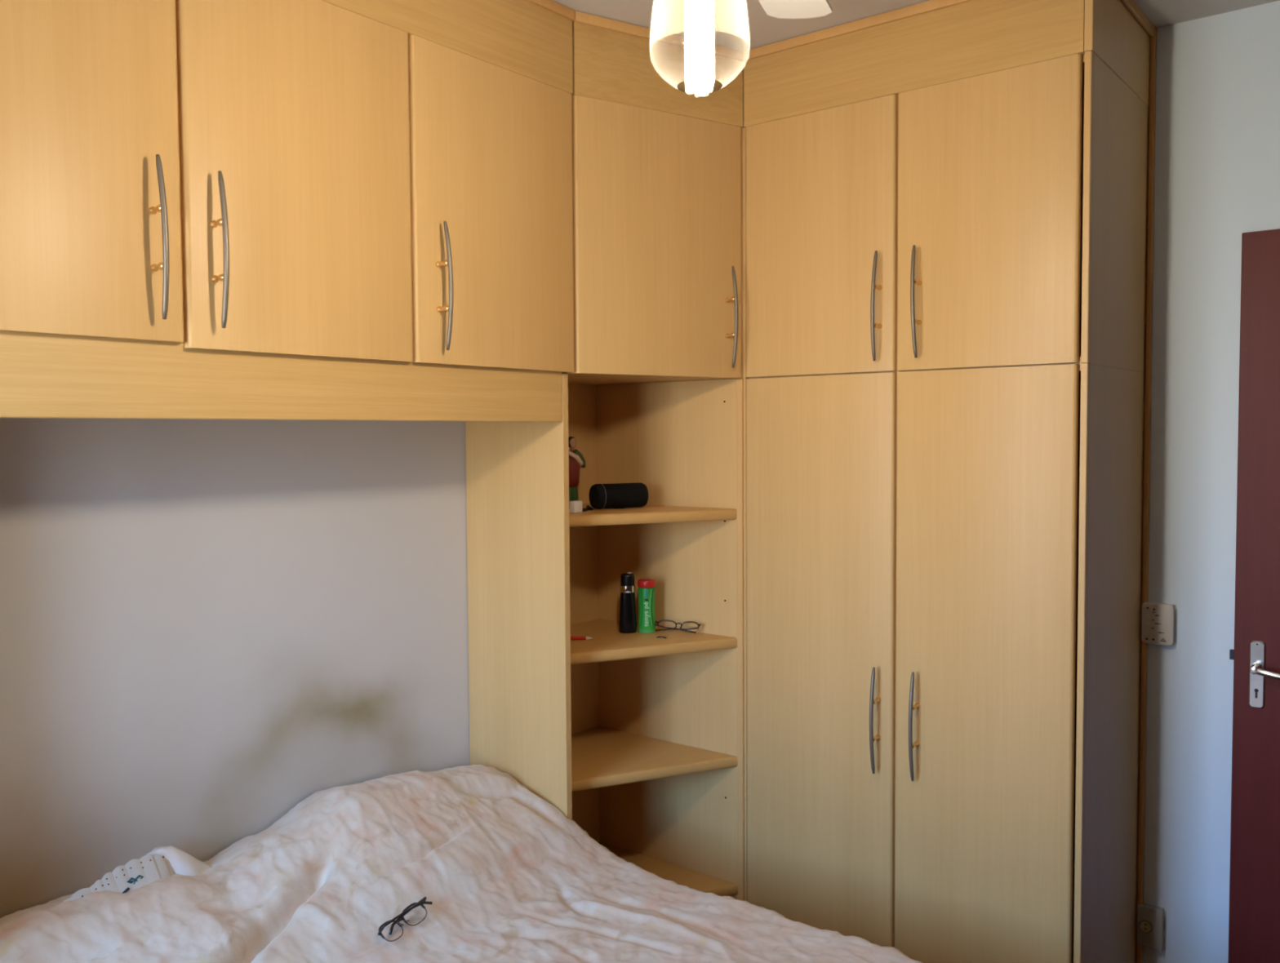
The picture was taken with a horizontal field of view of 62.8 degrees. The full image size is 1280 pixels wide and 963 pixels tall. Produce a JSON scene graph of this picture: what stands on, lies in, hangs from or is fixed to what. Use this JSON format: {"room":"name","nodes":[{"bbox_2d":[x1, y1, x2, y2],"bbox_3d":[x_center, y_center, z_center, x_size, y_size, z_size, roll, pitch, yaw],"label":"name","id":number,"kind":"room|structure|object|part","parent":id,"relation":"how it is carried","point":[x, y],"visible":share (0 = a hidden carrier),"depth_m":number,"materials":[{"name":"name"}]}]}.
{"room":"bedroom","nodes":[
{"label":"bedroom","id":0,"kind":"room"},
{"bbox_2d":[0,380,692,918],"bbox_3d":[-0.914,0.170,2.380,0.120,2.620,3.648,2,3,38],"label":"wall","id":1,"kind":"structure","parent":0,"point":[209,628],"depth_m":2.27,"materials":[{"name":"paint"}]},
{"bbox_2d":[0,0,184,342],"bbox_3d":[-1.074,-0.572,1.712,0.420,0.672,0.509,2,3,38],"label":"upper cabinet","id":2,"kind":"object","parent":1,"relation":"attached to","point":[91,244],"visible":0.98,"depth_m":1.69,"materials":[{"name":"brown wood"}]},
{"bbox_3d":[-0.807,-0.457,1.758,0.038,0.013,0.013,2,3,38],"label":"handle post","id":3,"kind":"part","parent":2,"relation":"part of","materials":[{"name":"gold metal"}]},
{"bbox_3d":[-0.807,-0.361,1.763,0.038,0.013,0.013,2,3,38],"label":"handle post","id":4,"kind":"part","parent":2,"relation":"part of","materials":[{"name":"gold metal"}]},
{"bbox_3d":[-0.795,-0.408,1.751,0.023,0.273,0.013,2,3,38],"label":"handle","id":5,"kind":"part","parent":2,"relation":"part of","materials":[{"name":"grey metal"}]},
{"bbox_2d":[175,0,573,372],"bbox_3d":[-0.603,-0.597,2.304,0.423,0.681,1.003,2,3,38],"label":"upper cabinet","id":6,"kind":"object","parent":1,"relation":"attached to","point":[353,185],"visible":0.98,"depth_m":2.10,"materials":[{"name":"brown wood"}]},
{"bbox_3d":[-0.739,-0.454,1.841,0.038,0.013,0.013,2,3,38],"label":"handle post","id":7,"kind":"part","parent":6,"relation":"part of","materials":[{"name":"gold metal"}]},
{"bbox_3d":[-0.738,-0.358,1.845,0.038,0.013,0.013,2,3,38],"label":"handle post","id":8,"kind":"part","parent":6,"relation":"part of","materials":[{"name":"gold metal"}]},
{"bbox_3d":[-0.726,-0.405,1.833,0.023,0.273,0.010,2,3,38],"label":"handle","id":9,"kind":"part","parent":6,"relation":"part of","materials":[{"name":"grey metal"}]},
{"bbox_2d":[0,330,562,422],"bbox_3d":[-0.658,-0.187,2.028,0.018,0.136,1.480,2,3,38],"label":"board","id":10,"kind":"object","parent":6,"relation":"attached to","point":[42,375],"visible":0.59,"depth_m":1.92,"materials":[{"name":"brown wood"}]},
{"bbox_3d":[-0.638,-0.583,2.008,0.018,0.681,0.495,2,3,38],"label":"door","id":11,"kind":"part","parent":6,"relation":"part of","materials":[{"name":"brown wood"}]},
{"bbox_3d":[-0.419,-0.466,2.244,0.038,0.013,0.013,2,3,38],"label":"handle post","id":12,"kind":"part","parent":6,"relation":"part of","materials":[{"name":"gold metal"}]},
{"bbox_3d":[-0.419,-0.370,2.248,0.038,0.013,0.013,2,3,38],"label":"handle post","id":13,"kind":"part","parent":6,"relation":"part of","materials":[{"name":"gold metal"}]},
{"bbox_2d":[321,0,574,93],"bbox_3d":[-0.638,-1.024,1.986,0.027,0.200,1.515,2,3,38],"label":"fascia board","id":14,"kind":"object","parent":6,"relation":"attached to","point":[532,39],"visible":0.98,"depth_m":2.38,"materials":[{"name":"brown wood"}]},
{"bbox_3d":[-0.407,-0.417,2.236,0.023,0.273,0.011,2,3,38],"label":"handle","id":15,"kind":"part","parent":6,"relation":"part of","materials":[{"name":"grey metal"}]},
{"bbox_3d":[-0.325,-0.603,2.403,0.018,0.681,0.501,2,3,38],"label":"door","id":16,"kind":"part","parent":6,"relation":"part of","materials":[{"name":"brown wood"}]},
{"bbox_2d":[561,94,742,385],"bbox_3d":[-0.073,-0.623,2.852,0.573,0.683,0.529,2,3,38],"label":"upper cabinet","id":17,"kind":"object","parent":1,"relation":"attached to","point":[656,195],"visible":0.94,"depth_m":2.73,"materials":[{"name":"brown wood"}]},
{"bbox_2d":[571,10,743,127],"bbox_3d":[0.057,-1.061,2.724,0.526,0.200,0.027,-2,3,-33],"label":"fascia board","id":18,"kind":"object","parent":17,"relation":"on","point":[611,62],"visible":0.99,"depth_m":2.69,"materials":[{"name":"brown wood"}]},
{"bbox_3d":[0.247,-0.493,2.841,0.013,0.013,0.038,-2,3,-33],"label":"handle post","id":19,"kind":"part","parent":17,"relation":"part of","materials":[{"name":"gold metal"}]},
{"bbox_3d":[0.248,-0.397,2.845,0.013,0.013,0.038,-2,3,-33],"label":"handle post","id":20,"kind":"part","parent":17,"relation":"part of","materials":[{"name":"gold metal"}]},
{"bbox_3d":[0.256,-0.444,2.830,0.009,0.273,0.023,-2,3,-34],"label":"handle","id":21,"kind":"part","parent":17,"relation":"part of","materials":[{"name":"grey metal"}]},
{"bbox_2d":[553,0,1279,121],"bbox_3d":[1.012,-1.166,1.541,4.120,0.100,4.828,2,3,38],"label":"ceiling","id":22,"kind":"structure","parent":0,"point":[730,20],"depth_m":2.60,"materials":[{"name":"white paint"}]},
{"bbox_2d":[649,0,831,96],"bbox_3d":[0.076,-0.805,1.364,0.936,0.591,0.936,-2,3,-24],"label":"ceiling fan","id":23,"kind":"object","parent":22,"relation":"hanging from","point":[699,14],"visible":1,"depth_m":1.36,"materials":[{"name":"white glass"}]},
{"bbox_3d":[0.078,-0.570,1.374,0.037,0.120,0.039,2,3,38],"label":"bulb","id":24,"kind":"part","parent":23,"relation":"part of","materials":[{"name":"white"}]},
{"bbox_3d":[0.078,-0.641,1.371,0.131,0.151,0.131,2,3,38],"label":"lamp shade","id":25,"kind":"part","parent":23,"relation":"part of","materials":[{"name":"clear glass"}]},
{"bbox_3d":[0.212,-0.851,1.715,0.120,0.018,0.496,1,3,21],"label":"blade","id":26,"kind":"part","parent":23,"relation":"part of","materials":[{"name":"white ceramic"}]},
{"bbox_2d":[706,0,1279,962],"bbox_3d":[1.757,0.147,2.515,3.900,2.620,0.120,2,3,38],"label":"wall","id":27,"kind":"structure","parent":0,"point":[1217,133],"depth_m":2.69,"materials":[{"name":"white paint"}]},
{"bbox_2d":[1136,26,1156,962],"bbox_3d":[1.331,0.139,2.760,0.012,2.618,0.024,2,3,38],"label":"trim","id":28,"kind":"structure","parent":27,"relation":"attached to","point":[1153,66],"depth_m":2.74,"materials":[{"name":"orange wood"}]},
{"bbox_2d":[1137,903,1163,951],"bbox_3d":[1.356,1.181,2.787,0.063,0.110,0.031,2,3,38],"label":"wall socket","id":29,"kind":"object","parent":27,"relation":"attached to","point":[1149,917],"visible":1,"depth_m":2.78,"materials":[{"name":"beige"}]},
{"bbox_2d":[1139,921,1151,933],"bbox_3d":[1.340,1.181,2.782,0.029,0.029,0.003,2,3,38],"label":"outlet","id":30,"kind":"object","parent":29,"relation":"attached to","point":[1144,926],"depth_m":2.78,"materials":[{"name":"beige"}]},
{"bbox_2d":[1141,602,1174,645],"bbox_3d":[1.356,0.371,2.746,0.077,0.108,0.032,2,3,38],"label":"wall switch","id":31,"kind":"object","parent":27,"relation":"attached to","point":[1157,619],"visible":1,"depth_m":2.73,"materials":[{"name":"beige"}]},
{"bbox_2d":[1227,228,1279,962],"bbox_3d":[1.774,0.427,2.355,0.802,2.050,0.086,2,3,38],"label":"door","id":32,"kind":"structure","parent":27,"relation":"in","point":[1254,920],"depth_m":2.57,"materials":[{"name":"red wood"}]},
{"bbox_3d":[1.512,0.473,2.572,0.033,0.166,0.006,2,3,38],"label":"lock plate","id":33,"kind":"part","parent":32,"relation":"part of","materials":[{"name":"silver metal"}]},
{"bbox_3d":[1.540,0.462,2.516,0.137,0.031,0.046,2,3,38],"label":"lever handle","id":34,"kind":"part","parent":32,"relation":"part of","materials":[{"name":"silver metal"}]},
{"bbox_3d":[1.030,1.551,1.663,4.120,0.100,4.828,2,3,38],"label":"floor","id":35,"kind":"structure","parent":0,"visible":0},
{"bbox_2d":[465,373,744,901],"bbox_3d":[-0.084,0.585,2.906,0.544,1.733,0.548,2,3,38],"label":"corner shelf unit","id":36,"kind":"object","parent":35,"relation":"on","point":[637,739],"visible":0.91,"depth_m":2.98,"materials":[{"name":"brown wood"}]},
{"bbox_3d":[-0.320,0.593,2.757,0.358,1.733,0.021,2,3,38],"label":"panel","id":37,"kind":"part","parent":36,"relation":"part of","materials":[{"name":"brown wood"}]},
{"bbox_2d":[569,500,582,512],"bbox_3d":[-0.173,0.068,2.836,0.020,0.031,0.032,2,3,38],"label":"box","id":38,"kind":"object","parent":36,"relation":"on","point":[575,506],"visible":1,"depth_m":2.83,"materials":[{"name":"white"}]},
{"bbox_2d":[568,436,586,509],"bbox_3d":[-0.192,-0.025,2.984,0.065,0.205,0.070,2,3,38],"label":"figurine","id":39,"kind":"object","parent":36,"relation":"on","point":[576,460],"visible":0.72,"depth_m":2.97,"materials":[{"name":"brown paint"}]},
{"bbox_3d":[-0.180,-0.061,2.973,0.026,0.054,0.064,1,3,30],"label":"sash","id":40,"kind":"part","parent":39,"relation":"part of","materials":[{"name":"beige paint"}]},
{"bbox_2d":[570,636,591,639],"bbox_3d":[-0.209,0.437,2.925,0.153,0.010,0.010,0,3,2],"label":"pen","id":41,"kind":"object","parent":36,"relation":"on","point":[571,637],"visible":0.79,"depth_m":2.92,"materials":[{"name":"red plastic"}]},
{"bbox_3d":[-0.292,0.578,3.074,0.010,1.733,0.510,2,3,38],"label":"panel","id":42,"kind":"part","parent":36,"relation":"part of","materials":[{"name":"brown wood"}]},
{"bbox_2d":[582,505,593,511],"bbox_3d":[-0.158,0.073,2.895,0.038,0.016,0.056,1,3,26],"label":"cord","id":43,"kind":"object","parent":36,"relation":"on","point":[588,508],"visible":0.69,"depth_m":2.90,"materials":[{"name":"black plastic"}]},
{"bbox_2d":[588,482,648,509],"bbox_3d":[-0.060,0.040,2.976,0.164,0.072,0.072,-2,3,-28],"label":"speaker","id":44,"kind":"object","parent":36,"relation":"on","point":[613,495],"visible":1,"depth_m":2.95},
{"bbox_2d":[618,572,636,633],"bbox_3d":[-0.035,0.349,3.027,0.052,0.174,0.032,-1,3,-4],"label":"spray bottle","id":45,"kind":"object","parent":36,"relation":"on","point":[628,618],"visible":1,"depth_m":3.02,"materials":[{"name":"black"}]},
{"bbox_2d":[637,578,655,633],"bbox_3d":[0.020,0.359,3.038,0.053,0.152,0.053,2,3,38],"label":"bottle","id":46,"kind":"object","parent":36,"relation":"on","point":[646,587],"visible":1,"depth_m":3.02,"materials":[{"name":"green"}]},
{"bbox_3d":[0.018,0.321,3.011,0.009,0.023,0.001,0,3,3],"label":"printed panel","id":47,"kind":"part","parent":46,"relation":"part of","materials":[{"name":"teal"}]},
{"bbox_3d":[-0.088,0.096,2.888,0.516,0.030,0.510,2,3,38],"label":"shelf","id":48,"kind":"part","parent":36,"relation":"part of","materials":[{"name":"brown wood"}]},
{"bbox_3d":[-0.086,0.458,2.904,0.516,0.030,0.510,2,3,38],"label":"shelf","id":49,"kind":"part","parent":36,"relation":"part of","materials":[{"name":"brown wood"}]},
{"bbox_3d":[-0.084,0.795,2.920,0.516,0.030,0.510,2,3,38],"label":"shelf","id":50,"kind":"part","parent":36,"relation":"part of","materials":[{"name":"brown wood"}]},
{"bbox_3d":[0.074,0.574,3.121,0.524,1.733,0.017,2,3,38],"label":"panel","id":51,"kind":"part","parent":36,"relation":"part of","materials":[{"name":"brown wood"}]},
{"bbox_3d":[-0.081,1.162,2.936,0.516,0.030,0.510,2,3,38],"label":"shelf","id":52,"kind":"part","parent":36,"relation":"part of","materials":[{"name":"brown wood"}]},
{"bbox_2d":[654,619,701,633],"bbox_3d":[0.107,0.417,3.010,0.141,0.031,0.039,1,3,26],"label":"eyeglasses","id":53,"kind":"object","parent":36,"relation":"on","point":[657,622],"visible":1,"depth_m":3.01,"materials":[{"name":"brown"}]},
{"bbox_2d":[743,363,1145,962],"bbox_3d":[0.797,0.582,2.848,0.909,1.732,0.580,2,3,38],"label":"wardrobe","id":54,"kind":"object","parent":35,"relation":"on","point":[943,568],"visible":0.98,"depth_m":2.60,"materials":[{"name":"brown wood"}]},
{"bbox_3d":[0.473,0.544,2.803,0.440,1.647,0.018,2,3,38],"label":"door","id":55,"kind":"part","parent":54,"relation":"part of","materials":[{"name":"brown wood"}]},
{"bbox_3d":[0.589,0.607,2.659,0.010,0.273,0.023,2,3,38],"label":"handle","id":56,"kind":"part","parent":54,"relation":"part of","materials":[{"name":"grey metal"}]},
{"bbox_3d":[0.598,0.559,2.669,0.013,0.013,0.038,2,3,38],"label":"handle post","id":57,"kind":"part","parent":54,"relation":"part of","materials":[{"name":"gold metal"}]},
{"bbox_3d":[0.599,0.655,2.673,0.013,0.013,0.038,2,3,38],"label":"handle post","id":58,"kind":"part","parent":54,"relation":"part of","materials":[{"name":"gold metal"}]},
{"bbox_3d":[0.671,0.608,2.594,0.010,0.273,0.023,2,3,38],"label":"handle","id":59,"kind":"part","parent":54,"relation":"part of","materials":[{"name":"grey metal"}]},
{"bbox_3d":[0.681,0.655,2.608,0.013,0.013,0.038,2,3,38],"label":"handle post","id":60,"kind":"part","parent":54,"relation":"part of","materials":[{"name":"gold metal"}]},
{"bbox_3d":[0.680,0.559,2.604,0.013,0.013,0.038,2,3,38],"label":"handle post","id":61,"kind":"part","parent":54,"relation":"part of","materials":[{"name":"gold metal"}]},
{"bbox_2d":[739,50,1149,378],"bbox_3d":[0.784,-0.626,2.798,0.923,0.684,0.580,2,3,38],"label":"upper cabinet","id":62,"kind":"object","parent":54,"relation":"on","point":[998,219],"visible":0.98,"depth_m":2.55,"materials":[{"name":"brown wood"}]},
{"bbox_3d":[0.465,-0.623,2.751,0.440,0.681,0.018,2,3,38],"label":"door","id":63,"kind":"part","parent":62,"relation":"part of","materials":[{"name":"brown wood"}]},
{"bbox_3d":[0.582,-0.438,2.612,0.013,0.273,0.023,2,3,38],"label":"handle","id":64,"kind":"part","parent":62,"relation":"part of","materials":[{"name":"grey metal"}]},
{"bbox_3d":[0.592,-0.390,2.627,0.013,0.013,0.038,2,3,38],"label":"handle post","id":65,"kind":"part","parent":62,"relation":"part of","materials":[{"name":"gold metal"}]},
{"bbox_3d":[0.591,-0.486,2.623,0.013,0.013,0.038,2,3,38],"label":"handle post","id":66,"kind":"part","parent":62,"relation":"part of","materials":[{"name":"gold metal"}]},
{"bbox_2d":[742,0,1084,127],"bbox_3d":[0.633,-1.059,2.591,0.887,0.200,0.027,2,3,38],"label":"fascia board","id":67,"kind":"object","parent":62,"relation":"on","point":[931,42],"visible":0.99,"depth_m":2.57,"materials":[{"name":"brown wood"}]},
{"bbox_3d":[0.664,-0.437,2.547,0.014,0.273,0.023,2,3,38],"label":"handle","id":68,"kind":"part","parent":62,"relation":"part of","materials":[{"name":"grey metal"}]},
{"bbox_3d":[0.673,-0.486,2.557,0.013,0.013,0.038,2,3,38],"label":"handle post","id":69,"kind":"part","parent":62,"relation":"part of","materials":[{"name":"gold metal"}]},
{"bbox_3d":[0.674,-0.390,2.562,0.013,0.013,0.038,2,3,38],"label":"handle post","id":70,"kind":"part","parent":62,"relation":"part of","materials":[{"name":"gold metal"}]},
{"bbox_3d":[0.812,-0.613,2.477,0.433,0.681,0.018,2,3,38],"label":"door","id":71,"kind":"part","parent":62,"relation":"part of","materials":[{"name":"brown wood"}]},
{"bbox_2d":[1084,0,1154,107],"bbox_3d":[1.156,-1.059,2.511,0.029,0.200,0.535,2,3,38],"label":"fascia","id":72,"kind":"object","parent":62,"relation":"on","point":[1117,32],"visible":0.92,"depth_m":2.49,"materials":[{"name":"brown wood"}]},
{"bbox_3d":[0.819,0.554,2.529,0.433,1.647,0.018,2,3,38],"label":"door","id":73,"kind":"part","parent":54,"relation":"part of","materials":[{"name":"brown wood"}]},
{"bbox_3d":[-0.147,1.253,1.712,1.900,0.505,1.417,2,3,38],"label":"bed","id":74,"kind":"object","parent":35,"relation":"on","visible":0,"materials":[{"name":"white and pale pink patterned cotton fabric"}]},
{"bbox_2d":[62,845,211,902],"bbox_3d":[-0.990,0.860,2.011,0.200,0.233,0.600,2,3,38],"label":"pillow","id":75,"kind":"object","parent":74,"relation":"on","point":[162,862],"visible":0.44,"depth_m":2.07,"materials":[{"name":"white fabric"}]},
{"bbox_2d":[0,764,922,962],"bbox_3d":[-0.111,1.030,1.708,1.988,0.592,1.540,2,3,38],"label":"bedspread","id":76,"kind":"object","parent":74,"relation":"on","point":[507,877],"visible":0.94,"depth_m":2.21,"materials":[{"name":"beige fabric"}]},
{"bbox_2d":[377,897,432,942],"bbox_3d":[-0.479,0.889,2.131,0.048,0.052,0.131,1,3,34],"label":"eyeglasses","id":77,"kind":"object","parent":76,"relation":"on","point":[400,917],"visible":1,"depth_m":2.12,"materials":[{"name":"black"}]}
]}

